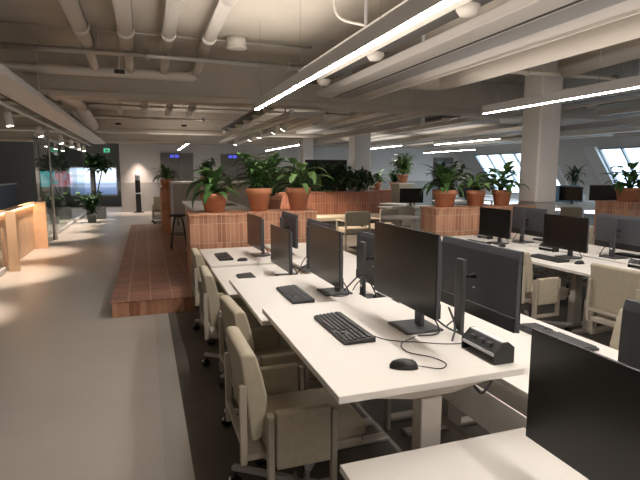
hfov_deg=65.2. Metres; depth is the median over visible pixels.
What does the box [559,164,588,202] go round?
potted palm
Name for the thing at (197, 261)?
office chair
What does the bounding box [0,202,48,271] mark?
counter
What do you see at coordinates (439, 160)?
door
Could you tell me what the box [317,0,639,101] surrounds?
ceiling beam
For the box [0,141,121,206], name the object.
wall
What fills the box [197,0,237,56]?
ceiling pipe
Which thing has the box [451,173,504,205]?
potted plant
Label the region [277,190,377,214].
divider
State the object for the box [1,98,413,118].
ceiling pipe
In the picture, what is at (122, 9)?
ceiling pipe
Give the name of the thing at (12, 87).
tray
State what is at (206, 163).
potted plant
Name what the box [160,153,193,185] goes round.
door
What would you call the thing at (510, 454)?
desk
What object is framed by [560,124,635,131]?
diffuser
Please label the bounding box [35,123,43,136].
track spotlight
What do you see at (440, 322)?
cable
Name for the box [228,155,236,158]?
door sign
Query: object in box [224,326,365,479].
office chair
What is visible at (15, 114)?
ceiling pipe
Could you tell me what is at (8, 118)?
track spotlight
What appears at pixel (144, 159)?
wall
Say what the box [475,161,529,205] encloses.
potted plant
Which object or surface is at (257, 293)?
desk
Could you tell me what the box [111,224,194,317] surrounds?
platform
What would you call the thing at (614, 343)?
office chair
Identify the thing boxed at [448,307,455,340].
cable
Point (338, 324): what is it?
keyboard
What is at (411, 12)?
lamp
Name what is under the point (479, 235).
box
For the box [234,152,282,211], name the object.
potted plant
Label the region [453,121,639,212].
wall
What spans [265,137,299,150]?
lamp
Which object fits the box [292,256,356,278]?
desk
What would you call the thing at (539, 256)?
keyboard
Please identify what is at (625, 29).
duct
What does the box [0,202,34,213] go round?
countertop
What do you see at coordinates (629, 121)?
lamp
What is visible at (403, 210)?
lounge chair
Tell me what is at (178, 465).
floor strip
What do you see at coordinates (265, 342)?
office chair
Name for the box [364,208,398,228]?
lounge chair
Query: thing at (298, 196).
potted plant
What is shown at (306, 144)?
wall column
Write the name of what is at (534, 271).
cable tray
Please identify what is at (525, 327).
keyboard
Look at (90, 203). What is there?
potted plant
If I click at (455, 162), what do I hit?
potted plant
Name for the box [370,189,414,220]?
divider
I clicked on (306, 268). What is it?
monitor
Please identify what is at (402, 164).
potted plant
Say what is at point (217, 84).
ceiling beam
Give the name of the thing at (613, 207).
divider
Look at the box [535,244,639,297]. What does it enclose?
desk
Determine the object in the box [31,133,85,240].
glass wall
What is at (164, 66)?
ceiling pipe
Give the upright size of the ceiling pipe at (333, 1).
0.443 m
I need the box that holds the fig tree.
[83,151,115,218]
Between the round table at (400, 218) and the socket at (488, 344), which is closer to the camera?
the socket at (488, 344)
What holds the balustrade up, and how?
on the floor
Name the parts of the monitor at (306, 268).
plate, casing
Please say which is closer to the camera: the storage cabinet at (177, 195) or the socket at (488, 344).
the socket at (488, 344)
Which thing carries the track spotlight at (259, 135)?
attached to the track at (290, 111)
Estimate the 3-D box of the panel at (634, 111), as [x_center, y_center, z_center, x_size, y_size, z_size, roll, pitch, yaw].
[8.061,-2.435,6.549,0.900,0.680,9.600,-3,8,-19]
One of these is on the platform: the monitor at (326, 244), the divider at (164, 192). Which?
the divider at (164, 192)
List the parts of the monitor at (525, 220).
plate, casing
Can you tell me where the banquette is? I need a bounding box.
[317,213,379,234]
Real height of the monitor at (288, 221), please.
0.465 m
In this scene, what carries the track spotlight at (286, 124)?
attached to the track at (290, 111)
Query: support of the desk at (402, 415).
on the floor
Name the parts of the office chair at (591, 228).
backrest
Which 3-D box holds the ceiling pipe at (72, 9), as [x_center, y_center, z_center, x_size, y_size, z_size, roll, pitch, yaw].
[-1.561,-2.072,2.227,0.213,0.234,9.720,-3,8,-19]
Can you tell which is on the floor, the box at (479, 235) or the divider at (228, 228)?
the divider at (228, 228)
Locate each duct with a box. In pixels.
[57,99,98,130]
[405,13,639,89]
[557,38,639,76]
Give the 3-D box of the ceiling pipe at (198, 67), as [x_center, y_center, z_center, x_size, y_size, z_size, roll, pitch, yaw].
[-1.869,-2.768,7.742,0.124,0.341,0.912,-3,8,-19]
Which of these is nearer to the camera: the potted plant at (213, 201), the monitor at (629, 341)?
the monitor at (629, 341)
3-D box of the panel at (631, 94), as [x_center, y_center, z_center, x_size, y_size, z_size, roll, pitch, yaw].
[5.699,-2.324,5.738,0.700,0.680,9.600,-3,8,-19]
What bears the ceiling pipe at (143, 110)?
hanging from the ceiling
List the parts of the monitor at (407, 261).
plate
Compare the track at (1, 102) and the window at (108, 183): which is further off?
the window at (108, 183)
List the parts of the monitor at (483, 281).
hinge arm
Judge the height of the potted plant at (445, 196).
0.685 m
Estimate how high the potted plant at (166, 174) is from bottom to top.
0.590 m
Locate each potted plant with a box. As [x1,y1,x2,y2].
[74,190,105,222]
[152,164,181,187]
[182,161,243,212]
[194,157,217,178]
[231,157,311,208]
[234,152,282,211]
[268,158,332,209]
[370,169,389,189]
[387,170,399,188]
[390,153,415,182]
[419,162,473,206]
[430,161,464,189]
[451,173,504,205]
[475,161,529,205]
[600,162,639,201]
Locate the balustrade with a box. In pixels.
[0,183,17,209]
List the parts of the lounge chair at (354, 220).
frame, seat, backrest, frame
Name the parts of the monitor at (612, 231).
plate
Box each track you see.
[0,95,90,145]
[230,109,293,136]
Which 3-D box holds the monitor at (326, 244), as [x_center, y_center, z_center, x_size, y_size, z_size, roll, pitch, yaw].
[0.102,0.137,3.494,0.200,0.465,0.610,-3,8,-19]
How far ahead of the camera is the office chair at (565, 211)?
10.91 m
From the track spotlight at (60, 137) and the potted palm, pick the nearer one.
the track spotlight at (60, 137)
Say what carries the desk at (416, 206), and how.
on the floor
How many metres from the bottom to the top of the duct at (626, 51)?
0.470 m
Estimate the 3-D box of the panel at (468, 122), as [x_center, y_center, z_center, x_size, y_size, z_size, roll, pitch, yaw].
[2.106,-3.671,16.010,0.900,0.780,9.930,-3,8,-19]
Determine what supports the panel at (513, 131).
hanging from the ceiling
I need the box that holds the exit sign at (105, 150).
[103,144,109,152]
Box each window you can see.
[474,147,614,193]
[598,146,639,181]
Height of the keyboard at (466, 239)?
0.028 m
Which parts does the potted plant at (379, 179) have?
pot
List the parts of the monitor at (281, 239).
casing, plate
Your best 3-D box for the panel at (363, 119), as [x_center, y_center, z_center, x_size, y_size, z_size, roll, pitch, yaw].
[0.727,-3.438,13.742,1.000,0.630,6.730,-3,8,-19]
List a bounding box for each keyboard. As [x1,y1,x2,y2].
[214,252,232,260]
[276,284,314,303]
[314,311,375,344]
[466,239,490,244]
[520,323,598,350]
[531,253,569,262]
[615,252,639,258]
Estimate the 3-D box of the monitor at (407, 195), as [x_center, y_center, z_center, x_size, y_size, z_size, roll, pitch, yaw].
[2.342,-1.101,12.901,0.610,0.465,0.200,0,8,-2]
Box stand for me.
[134,171,143,212]
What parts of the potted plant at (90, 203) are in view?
pot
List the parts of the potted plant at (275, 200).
pot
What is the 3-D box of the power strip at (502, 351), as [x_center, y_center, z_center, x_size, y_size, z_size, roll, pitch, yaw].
[0.698,0.437,2.093,0.096,0.088,0.224,-3,8,-19]
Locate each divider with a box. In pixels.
[159,186,170,230]
[185,210,252,292]
[245,209,317,273]
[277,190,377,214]
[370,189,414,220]
[420,204,536,236]
[593,200,639,252]
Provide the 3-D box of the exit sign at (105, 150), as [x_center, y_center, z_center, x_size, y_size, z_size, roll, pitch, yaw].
[-8.162,-3.905,19.063,0.240,1.140,0.064,-3,8,-19]
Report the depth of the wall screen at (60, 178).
17.78 m
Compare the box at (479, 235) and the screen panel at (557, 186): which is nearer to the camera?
the box at (479, 235)
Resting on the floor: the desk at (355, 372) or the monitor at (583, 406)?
the desk at (355, 372)
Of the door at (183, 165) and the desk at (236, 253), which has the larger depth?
the door at (183, 165)
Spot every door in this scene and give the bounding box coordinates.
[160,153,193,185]
[221,154,248,180]
[432,157,453,204]
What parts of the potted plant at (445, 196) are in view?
pot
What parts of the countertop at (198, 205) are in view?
panel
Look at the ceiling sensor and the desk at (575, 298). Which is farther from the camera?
the ceiling sensor
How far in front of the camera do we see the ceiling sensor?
7.08 m
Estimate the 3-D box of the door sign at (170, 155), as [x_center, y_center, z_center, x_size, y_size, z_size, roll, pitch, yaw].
[-6.067,-3.487,20.815,0.400,0.160,0.064,-3,8,-19]
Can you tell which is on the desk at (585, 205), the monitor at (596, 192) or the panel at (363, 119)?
the monitor at (596, 192)
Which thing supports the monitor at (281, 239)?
on the desk at (223, 274)
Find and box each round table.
[379,203,406,205]
[381,215,420,225]
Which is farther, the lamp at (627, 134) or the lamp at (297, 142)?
the lamp at (297, 142)
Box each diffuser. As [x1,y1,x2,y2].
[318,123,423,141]
[483,86,639,113]
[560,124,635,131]
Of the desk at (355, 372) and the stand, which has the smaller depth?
the desk at (355, 372)
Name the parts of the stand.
post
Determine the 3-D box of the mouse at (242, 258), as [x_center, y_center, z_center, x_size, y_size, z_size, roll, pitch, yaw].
[-0.839,0.206,5.396,0.110,0.036,0.062,-3,8,-19]
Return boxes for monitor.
[247,213,270,256]
[270,224,297,275]
[280,211,297,253]
[298,218,329,271]
[310,223,352,296]
[352,230,373,298]
[374,221,443,335]
[399,188,422,206]
[440,235,523,335]
[459,185,472,199]
[479,207,511,244]
[511,206,546,242]
[526,328,639,479]
[543,214,589,258]
[559,186,583,203]
[589,185,616,199]
[594,213,639,258]
[618,298,639,369]
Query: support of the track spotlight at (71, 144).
attached to the track at (1, 102)
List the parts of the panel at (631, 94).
casing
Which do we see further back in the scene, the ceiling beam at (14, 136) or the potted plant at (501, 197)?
the ceiling beam at (14, 136)
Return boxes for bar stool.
[168,214,186,249]
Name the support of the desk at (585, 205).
on the floor
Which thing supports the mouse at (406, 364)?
on the desk at (355, 372)
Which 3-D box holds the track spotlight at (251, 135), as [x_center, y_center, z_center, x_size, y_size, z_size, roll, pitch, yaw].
[-1.807,-2.718,13.072,0.181,0.270,0.110,2,8,14]
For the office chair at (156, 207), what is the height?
0.863 m
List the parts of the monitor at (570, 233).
plate, casing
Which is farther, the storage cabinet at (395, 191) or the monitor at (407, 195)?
the storage cabinet at (395, 191)
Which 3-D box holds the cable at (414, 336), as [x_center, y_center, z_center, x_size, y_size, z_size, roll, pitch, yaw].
[0.424,0.471,2.125,0.125,0.011,0.386,-1,8,-7]
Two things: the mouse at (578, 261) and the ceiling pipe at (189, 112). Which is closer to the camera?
the mouse at (578, 261)
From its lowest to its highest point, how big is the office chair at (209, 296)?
0.863 m
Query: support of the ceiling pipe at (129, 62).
hanging from the ceiling
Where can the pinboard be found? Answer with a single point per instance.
(331, 162)
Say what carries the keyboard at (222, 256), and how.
on the desk at (236, 253)
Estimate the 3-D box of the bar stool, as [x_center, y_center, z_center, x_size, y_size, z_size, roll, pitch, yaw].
[-2.698,-0.166,9.555,0.360,0.662,0.360,-3,8,-19]
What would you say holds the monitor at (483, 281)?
on the desk at (521, 341)
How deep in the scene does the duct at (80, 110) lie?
11.82 m
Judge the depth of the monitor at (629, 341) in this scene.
1.69 m
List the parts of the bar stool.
leg, seat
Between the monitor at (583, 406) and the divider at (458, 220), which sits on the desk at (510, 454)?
the monitor at (583, 406)
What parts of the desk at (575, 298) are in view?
leg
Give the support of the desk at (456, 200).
on the floor
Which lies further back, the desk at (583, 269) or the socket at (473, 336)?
the desk at (583, 269)
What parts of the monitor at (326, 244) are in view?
casing, plate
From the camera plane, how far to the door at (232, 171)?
21.66 m
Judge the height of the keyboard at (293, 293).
0.028 m
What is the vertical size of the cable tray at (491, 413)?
0.657 m
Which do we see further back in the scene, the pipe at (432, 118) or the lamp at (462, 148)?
the lamp at (462, 148)
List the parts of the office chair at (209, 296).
post, post, backrest, leg, armrest, arm frame, armrest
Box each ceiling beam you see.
[0,49,639,121]
[0,105,521,141]
[0,131,464,148]
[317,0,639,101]
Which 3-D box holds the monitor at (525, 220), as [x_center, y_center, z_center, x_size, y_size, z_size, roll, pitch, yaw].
[2.740,-0.201,6.721,0.200,0.465,0.610,-3,8,-19]
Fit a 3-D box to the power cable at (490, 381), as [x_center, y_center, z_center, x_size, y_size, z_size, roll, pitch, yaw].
[0.680,0.578,2.053,0.022,0.086,0.252,6,10,36]
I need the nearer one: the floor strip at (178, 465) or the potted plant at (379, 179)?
the floor strip at (178, 465)
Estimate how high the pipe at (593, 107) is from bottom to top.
0.260 m
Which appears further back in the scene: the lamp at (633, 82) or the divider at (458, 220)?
the divider at (458, 220)
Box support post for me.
[45,119,58,239]
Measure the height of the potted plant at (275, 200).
0.997 m
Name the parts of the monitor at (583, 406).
casing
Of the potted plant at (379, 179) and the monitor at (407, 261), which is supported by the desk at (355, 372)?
the monitor at (407, 261)
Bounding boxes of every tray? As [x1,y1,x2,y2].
[0,40,104,143]
[293,268,526,439]
[532,264,586,285]
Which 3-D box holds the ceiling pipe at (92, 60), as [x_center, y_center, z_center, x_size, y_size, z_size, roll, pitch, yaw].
[-3.314,-2.700,7.245,0.124,0.341,0.912,-3,8,-19]
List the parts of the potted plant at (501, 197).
pot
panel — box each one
[219,107,323,144]
[295,111,419,134]
[298,0,471,80]
[321,117,499,144]
[381,117,590,145]
[440,120,639,147]
[507,58,639,111]
[553,185,579,202]
[598,105,639,117]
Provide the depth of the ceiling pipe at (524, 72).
7.62 m
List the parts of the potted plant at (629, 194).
pot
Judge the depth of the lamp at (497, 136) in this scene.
13.29 m
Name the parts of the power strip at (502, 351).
rail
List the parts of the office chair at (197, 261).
post, post, backrest, armrest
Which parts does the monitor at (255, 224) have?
casing, plate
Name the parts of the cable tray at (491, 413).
rail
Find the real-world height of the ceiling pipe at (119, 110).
0.380 m
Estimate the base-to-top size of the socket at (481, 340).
0.022 m
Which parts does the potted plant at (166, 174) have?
pot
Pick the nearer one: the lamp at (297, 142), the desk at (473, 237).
the desk at (473, 237)
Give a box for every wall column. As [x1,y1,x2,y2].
[300,138,312,162]
[349,112,370,188]
[518,60,562,202]
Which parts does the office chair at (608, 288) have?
post, arm frame, seat, backrest, post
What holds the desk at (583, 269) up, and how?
on the floor
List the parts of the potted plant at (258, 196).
pot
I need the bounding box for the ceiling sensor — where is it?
[114,38,124,73]
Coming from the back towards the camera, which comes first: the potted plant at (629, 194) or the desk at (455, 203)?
the desk at (455, 203)
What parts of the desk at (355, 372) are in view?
leg, support arm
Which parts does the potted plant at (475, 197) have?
pot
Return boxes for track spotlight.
[3,108,13,126]
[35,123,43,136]
[58,132,63,143]
[68,137,73,147]
[248,131,253,140]
[257,126,262,137]
[271,122,279,133]
[281,119,289,131]
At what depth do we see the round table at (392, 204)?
14.36 m
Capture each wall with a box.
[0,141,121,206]
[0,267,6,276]
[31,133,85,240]
[119,143,479,211]
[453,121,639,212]
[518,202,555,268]
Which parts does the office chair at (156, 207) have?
backrest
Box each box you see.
[373,292,399,303]
[478,233,492,238]
[539,242,558,251]
[627,258,639,267]
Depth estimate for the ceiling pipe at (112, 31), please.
6.74 m
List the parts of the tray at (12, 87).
hanger rod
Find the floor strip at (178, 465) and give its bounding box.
[154,314,194,479]
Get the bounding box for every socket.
[470,333,477,339]
[478,337,485,343]
[485,341,493,347]
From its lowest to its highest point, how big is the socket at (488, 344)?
0.022 m
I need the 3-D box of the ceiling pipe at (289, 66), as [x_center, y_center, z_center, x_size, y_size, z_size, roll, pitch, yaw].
[-2.435,-2.675,7.030,6.200,0.333,0.157,-3,8,-19]
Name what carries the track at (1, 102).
hanging from the ceiling
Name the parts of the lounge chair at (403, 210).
seat, backrest, frame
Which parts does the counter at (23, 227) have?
panel, panel, panel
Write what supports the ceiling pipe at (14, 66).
hanging from the ceiling
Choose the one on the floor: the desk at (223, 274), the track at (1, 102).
the desk at (223, 274)
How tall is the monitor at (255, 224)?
0.465 m
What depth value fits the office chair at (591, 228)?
7.17 m
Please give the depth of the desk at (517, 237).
6.87 m
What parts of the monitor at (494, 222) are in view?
plate, casing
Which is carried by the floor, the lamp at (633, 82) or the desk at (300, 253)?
the desk at (300, 253)
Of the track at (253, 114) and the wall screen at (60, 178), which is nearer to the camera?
the track at (253, 114)
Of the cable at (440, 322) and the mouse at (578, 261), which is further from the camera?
the mouse at (578, 261)
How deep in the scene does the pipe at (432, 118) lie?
12.11 m
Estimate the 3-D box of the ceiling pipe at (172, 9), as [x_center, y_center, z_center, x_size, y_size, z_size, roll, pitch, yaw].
[-0.597,-2.123,2.557,0.190,0.223,9.720,-3,8,-19]
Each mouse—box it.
[237,257,247,260]
[389,358,417,370]
[574,260,584,263]
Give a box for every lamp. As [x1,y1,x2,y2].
[177,113,188,149]
[253,0,458,109]
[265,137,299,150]
[317,95,424,141]
[371,138,401,148]
[423,129,475,152]
[434,117,500,144]
[482,50,639,113]
[560,64,639,131]
[614,131,639,137]
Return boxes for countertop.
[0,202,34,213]
[182,200,250,242]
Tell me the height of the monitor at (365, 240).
0.465 m
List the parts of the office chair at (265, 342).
post, leg, backrest, armrest, arm frame, armrest, arm frame, seat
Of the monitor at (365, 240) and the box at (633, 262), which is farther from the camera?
the box at (633, 262)
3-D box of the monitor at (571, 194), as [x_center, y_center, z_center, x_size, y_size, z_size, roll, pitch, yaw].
[6.732,-1.194,13.356,0.200,0.465,0.610,-7,10,-40]
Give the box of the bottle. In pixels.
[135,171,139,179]
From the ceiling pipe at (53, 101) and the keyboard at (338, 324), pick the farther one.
the ceiling pipe at (53, 101)
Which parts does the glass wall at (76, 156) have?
rail, rail, pane, pane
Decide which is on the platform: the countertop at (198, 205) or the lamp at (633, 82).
the countertop at (198, 205)
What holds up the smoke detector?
attached to the ceiling
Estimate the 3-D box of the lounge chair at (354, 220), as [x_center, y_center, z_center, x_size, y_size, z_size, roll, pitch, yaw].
[0.701,-0.216,10.620,0.570,0.820,0.540,-3,8,-19]
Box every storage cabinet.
[169,181,249,237]
[391,183,413,222]
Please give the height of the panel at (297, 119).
0.830 m
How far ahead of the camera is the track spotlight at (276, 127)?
10.60 m
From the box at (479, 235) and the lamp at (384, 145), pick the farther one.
the lamp at (384, 145)
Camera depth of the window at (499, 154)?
18.00 m
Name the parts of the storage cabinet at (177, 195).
panel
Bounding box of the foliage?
[245,160,379,191]
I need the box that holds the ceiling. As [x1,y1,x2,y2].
[0,0,638,124]
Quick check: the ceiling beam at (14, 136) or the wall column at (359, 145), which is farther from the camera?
the ceiling beam at (14, 136)
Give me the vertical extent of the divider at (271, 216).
1.100 m
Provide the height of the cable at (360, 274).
0.160 m
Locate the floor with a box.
[0,204,612,479]
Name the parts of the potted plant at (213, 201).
pot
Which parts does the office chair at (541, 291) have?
post, backrest, arm frame, seat, armrest, leg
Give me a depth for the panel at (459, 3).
4.87 m
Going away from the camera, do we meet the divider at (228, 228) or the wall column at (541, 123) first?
the divider at (228, 228)
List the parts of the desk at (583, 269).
leg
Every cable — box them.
[344,274,377,297]
[375,336,460,343]
[401,336,446,368]
[436,320,463,334]
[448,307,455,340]
[473,380,492,393]
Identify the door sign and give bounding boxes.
[169,154,178,157]
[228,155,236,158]
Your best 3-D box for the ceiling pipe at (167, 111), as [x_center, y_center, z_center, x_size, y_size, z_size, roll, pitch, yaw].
[-3.777,-3.400,12.529,0.179,0.380,2.006,-3,8,-19]
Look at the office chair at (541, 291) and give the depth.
4.84 m
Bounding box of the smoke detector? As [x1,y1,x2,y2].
[226,35,246,50]
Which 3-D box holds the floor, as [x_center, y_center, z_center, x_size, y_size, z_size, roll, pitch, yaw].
[-0.260,0.000,12.460,25.600,0.102,29.500,-3,8,-19]
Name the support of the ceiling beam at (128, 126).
attached to the ceiling
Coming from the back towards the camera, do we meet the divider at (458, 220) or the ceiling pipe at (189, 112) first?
the ceiling pipe at (189, 112)
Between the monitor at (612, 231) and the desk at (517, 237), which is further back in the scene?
the desk at (517, 237)
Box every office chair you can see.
[151,196,160,223]
[190,248,224,345]
[199,265,272,389]
[218,295,321,465]
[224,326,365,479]
[521,252,571,331]
[534,225,594,287]
[560,207,581,216]
[585,263,639,333]
[610,308,622,349]
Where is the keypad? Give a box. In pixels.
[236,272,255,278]
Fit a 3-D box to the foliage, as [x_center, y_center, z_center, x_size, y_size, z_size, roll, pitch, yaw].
[-0.209,-1.710,13.556,3.788,1.006,1.138,-3,8,-19]
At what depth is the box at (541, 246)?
5.99 m
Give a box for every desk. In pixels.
[199,247,273,267]
[211,264,299,297]
[229,274,373,425]
[262,297,523,449]
[264,242,355,269]
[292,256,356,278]
[340,427,588,479]
[344,278,453,421]
[378,205,432,208]
[402,310,617,436]
[430,199,492,204]
[441,235,527,247]
[454,195,493,204]
[477,233,569,292]
[509,246,610,327]
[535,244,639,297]
[555,202,594,217]
[555,262,639,333]
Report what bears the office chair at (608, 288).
on the floor
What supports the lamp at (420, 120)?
hanging from the ceiling
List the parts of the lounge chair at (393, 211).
frame, seat, backrest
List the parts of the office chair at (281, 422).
post, post, backrest, leg, armrest, arm frame, arm frame, armrest, leg, seat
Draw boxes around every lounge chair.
[336,211,370,250]
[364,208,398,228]
[386,206,413,228]
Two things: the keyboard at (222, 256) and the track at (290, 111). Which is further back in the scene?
the track at (290, 111)
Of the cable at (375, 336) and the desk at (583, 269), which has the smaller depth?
the cable at (375, 336)
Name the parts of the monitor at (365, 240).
casing, plate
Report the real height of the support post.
3.490 m
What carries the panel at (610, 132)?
hanging from the ceiling
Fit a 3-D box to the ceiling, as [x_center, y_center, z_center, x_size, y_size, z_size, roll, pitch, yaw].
[-0.260,-3.591,11.972,25.600,0.150,29.500,-3,8,-19]
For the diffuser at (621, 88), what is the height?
0.007 m
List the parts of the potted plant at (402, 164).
pot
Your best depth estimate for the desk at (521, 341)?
2.75 m
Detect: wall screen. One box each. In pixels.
[39,170,71,187]
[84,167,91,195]
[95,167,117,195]
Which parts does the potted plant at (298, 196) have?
pot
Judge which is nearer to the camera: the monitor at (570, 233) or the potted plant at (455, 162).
the monitor at (570, 233)
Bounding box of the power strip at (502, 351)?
[461,326,514,364]
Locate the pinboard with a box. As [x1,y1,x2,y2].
[305,160,346,190]
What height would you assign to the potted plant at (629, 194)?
0.685 m
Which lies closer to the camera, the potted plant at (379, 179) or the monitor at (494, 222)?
the monitor at (494, 222)
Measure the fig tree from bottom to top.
2.340 m
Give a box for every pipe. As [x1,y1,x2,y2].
[0,21,311,48]
[0,33,351,75]
[0,61,198,81]
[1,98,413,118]
[13,111,409,128]
[49,99,68,105]
[58,0,94,48]
[83,48,98,70]
[112,0,134,51]
[113,102,122,114]
[123,51,133,72]
[140,103,147,114]
[160,0,182,54]
[160,53,170,74]
[165,104,173,115]
[186,105,196,116]
[193,55,206,77]
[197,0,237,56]
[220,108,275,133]
[308,0,492,85]
[332,0,364,26]
[371,115,460,133]
[508,67,623,79]
[580,99,639,109]
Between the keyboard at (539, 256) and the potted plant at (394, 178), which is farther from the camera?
the potted plant at (394, 178)
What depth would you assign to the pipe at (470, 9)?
4.99 m

